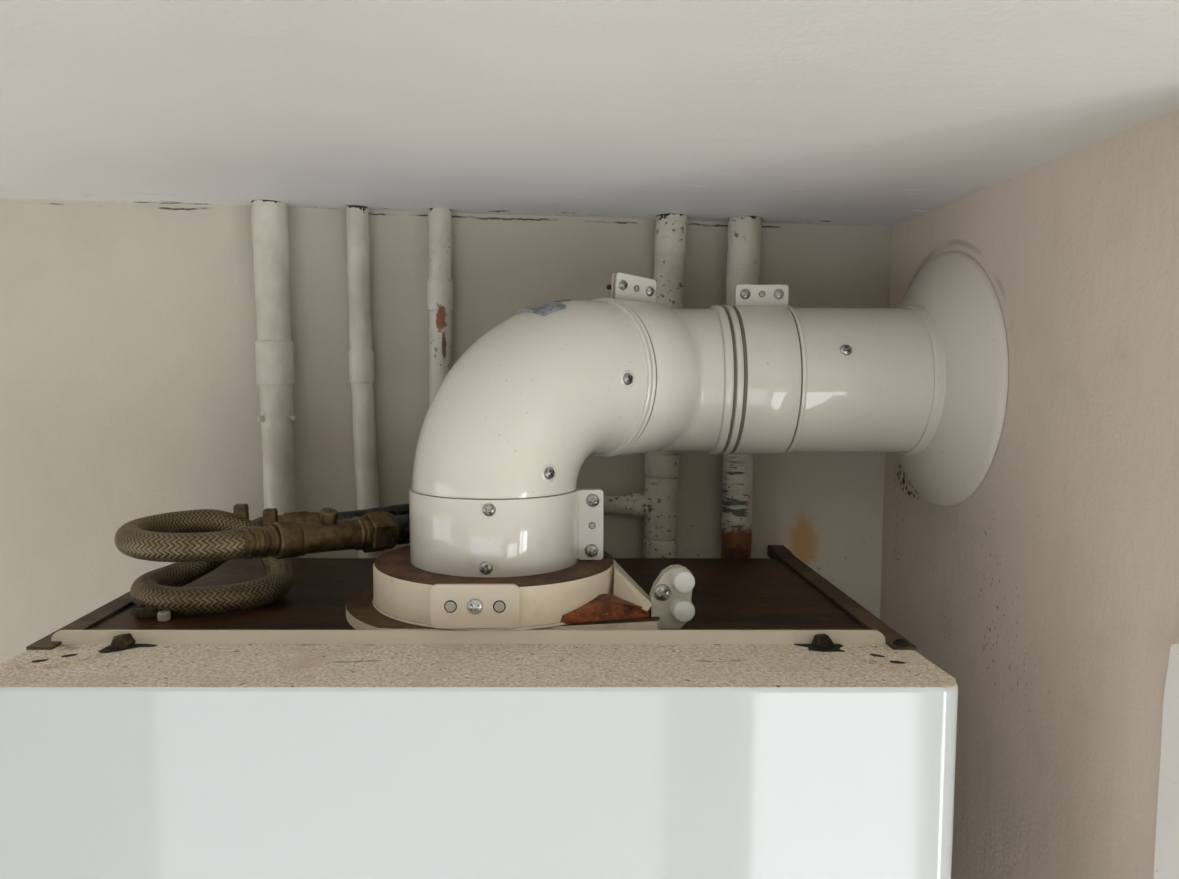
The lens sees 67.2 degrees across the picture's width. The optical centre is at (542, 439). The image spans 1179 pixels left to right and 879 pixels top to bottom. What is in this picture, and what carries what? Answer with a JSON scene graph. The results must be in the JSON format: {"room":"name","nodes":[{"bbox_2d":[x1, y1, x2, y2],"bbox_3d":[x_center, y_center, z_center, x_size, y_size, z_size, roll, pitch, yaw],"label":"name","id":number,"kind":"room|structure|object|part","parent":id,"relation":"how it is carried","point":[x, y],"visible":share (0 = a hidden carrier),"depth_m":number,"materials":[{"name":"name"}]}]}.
{"room":"boiler room","nodes":[
{"label":"boiler room","id":0,"kind":"room"},
{"bbox_2d":[0,198,891,663],"bbox_3d":[-0.764,0.919,0.825,2.272,2.440,0.100,0,4,0],"label":"wall","id":1,"kind":"structure","parent":0,"point":[129,389],"depth_m":0.70,"materials":[{"name":"paint"}]},
{"bbox_2d":[251,200,297,557],"bbox_3d":[-0.206,0.980,0.763,0.031,2.328,0.029,0,4,0],"label":"pipe","id":2,"kind":"object","parent":1,"relation":"attached to","point":[274,347],"visible":0.62,"depth_m":0.67,"materials":[{"name":"paint"}]},
{"bbox_2d":[346,205,380,557],"bbox_3d":[-0.139,0.981,0.768,0.023,2.326,0.020,0,4,0],"label":"pipe","id":3,"kind":"object","parent":1,"relation":"attached to","point":[360,354],"visible":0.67,"depth_m":0.68,"materials":[{"name":"paint"}]},
{"bbox_2d":[427,208,452,404],"bbox_3d":[-0.079,0.982,0.768,0.020,2.324,0.020,2,5,28],"label":"pipe","id":4,"kind":"object","parent":1,"relation":"attached to","point":[440,281],"visible":0.42,"depth_m":0.68,"materials":[{"name":"paint"}]},
{"bbox_2d":[0,545,957,878],"bbox_3d":[-0.036,0.445,0.582,0.455,0.707,0.313,0,4,0],"label":"boiler","id":5,"kind":"object","parent":1,"relation":"attached to","point":[785,730],"visible":1,"depth_m":0.40,"materials":[{"name":"white metal"}]},
{"bbox_3d":[-0.241,0.108,0.433,0.038,0.002,0.021,0,4,0],"label":"corner plate","id":6,"kind":"part","parent":5,"relation":"part of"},
{"bbox_3d":[-0.258,0.098,0.580,0.013,0.009,0.255,0,4,0],"label":"rail","id":7,"kind":"part","parent":5,"relation":"part of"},
{"bbox_2d":[135,604,157,618],"bbox_3d":[-0.229,0.099,0.514,0.012,0.006,0.014,0,4,0],"label":"nut","id":8,"kind":"object","parent":5,"relation":"on","point":[141,612],"visible":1,"depth_m":0.51,"materials":[{"name":"brown metal"}]},
{"bbox_2d":[157,610,170,621],"bbox_3d":[-0.216,0.101,0.506,0.007,0.005,0.007,0,4,0],"label":"ferrule","id":9,"kind":"object","parent":5,"relation":"on","point":[165,615],"visible":1,"depth_m":0.50,"materials":[{"name":"beige"}]},
{"bbox_2d":[114,503,603,615],"bbox_3d":[-0.109,0.066,0.616,0.344,0.058,0.112,-3,5,-36],"label":"hose","id":10,"kind":"object","parent":5,"relation":"on","point":[198,541],"visible":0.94,"depth_m":0.53,"materials":[{"name":"metal"}]},
{"bbox_2d":[346,545,694,630],"bbox_3d":[-0.017,0.084,0.538,0.200,0.035,0.165,0,4,0],"label":"flange","id":11,"kind":"object","parent":5,"relation":"attached to","point":[587,594],"visible":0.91,"depth_m":0.48,"materials":[{"name":"metal"}]},
{"bbox_3d":[-0.035,0.086,0.459,0.046,0.023,0.003,0,4,0],"label":"bracket plate","id":12,"kind":"part","parent":11,"relation":"part of","materials":[{"name":"white metal"}]},
{"bbox_3d":[-0.026,0.097,0.544,0.181,0.006,0.156,0,4,0],"label":"plate","id":13,"kind":"part","parent":11,"relation":"part of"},
{"bbox_2d":[409,273,933,577],"bbox_3d":[0.098,-0.021,0.581,0.375,0.175,0.143,-1,5,-15],"label":"flue pipe","id":14,"kind":"object","parent":11,"relation":"on","point":[506,437],"visible":1,"depth_m":0.53,"materials":[{"name":"metal"}]},
{"bbox_3d":[0.185,0.098,0.580,0.012,0.009,0.255,0,4,0],"label":"rail","id":15,"kind":"part","parent":5,"relation":"part of","materials":[{"name":"brown metal"}]},
{"bbox_3d":[0.171,0.108,0.433,0.032,0.002,0.021,0,4,0],"label":"corner plate","id":16,"kind":"part","parent":5,"relation":"part of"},
{"bbox_2d":[603,213,687,557],"bbox_3d":[0.076,0.985,0.764,0.068,2.319,0.027,0,4,0],"label":"pipe","id":17,"kind":"object","parent":1,"relation":"attached to","point":[658,506],"visible":0.35,"depth_m":0.68,"materials":[{"name":"paint"}]},
{"bbox_2d":[643,537,676,557],"bbox_3d":[0.092,0.084,0.695,0.027,0.014,0.026,0,4,0],"label":"socket","id":18,"kind":"object","parent":17,"relation":"attached to","point":[653,547],"depth_m":0.68,"materials":[{"name":"paint"}]},
{"bbox_2d":[644,453,679,477],"bbox_3d":[0.093,0.019,0.690,0.027,0.018,0.027,0,4,0],"label":"socket","id":19,"kind":"object","parent":17,"relation":"attached to","point":[657,465],"depth_m":0.68,"materials":[{"name":"paint"}]},
{"bbox_2d":[721,216,761,557],"bbox_3d":[0.153,0.986,0.764,0.027,2.317,0.025,0,4,0],"label":"pipe","id":20,"kind":"object","parent":1,"relation":"attached to","point":[744,232],"visible":0.21,"depth_m":0.68,"materials":[{"name":"paint"}]},
{"bbox_2d":[0,0,1178,226],"bbox_3d":[0.400,-0.157,-0.412,4.600,0.306,2.402,0,4,0],"label":"ceiling","id":21,"kind":"structure","parent":0,"point":[877,113],"depth_m":0.39,"materials":[{"name":"paint"}]},
{"bbox_2d":[880,109,1178,878],"bbox_3d":[0.322,0.937,0.590,0.100,2.440,0.372,0,4,0],"label":"wall","id":22,"kind":"structure","parent":0,"point":[1049,594],"depth_m":0.46,"materials":[{"name":"paint"}]},
{"bbox_2d":[896,251,1008,506],"bbox_3d":[0.258,-0.040,0.603,0.028,0.172,0.172,0,4,0],"label":"flange","id":23,"kind":"object","parent":22,"relation":"attached to","point":[956,300],"depth_m":0.55,"materials":[{"name":"paint"}]},
{"bbox_2d":[1154,644,1178,878],"bbox_3d":[0.267,1.125,0.436,0.010,2.090,0.034,0,4,0],"label":"board","id":24,"kind":"object","parent":22,"relation":"attached to","point":[1166,861],"visible":1,"depth_m":0.37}
]}

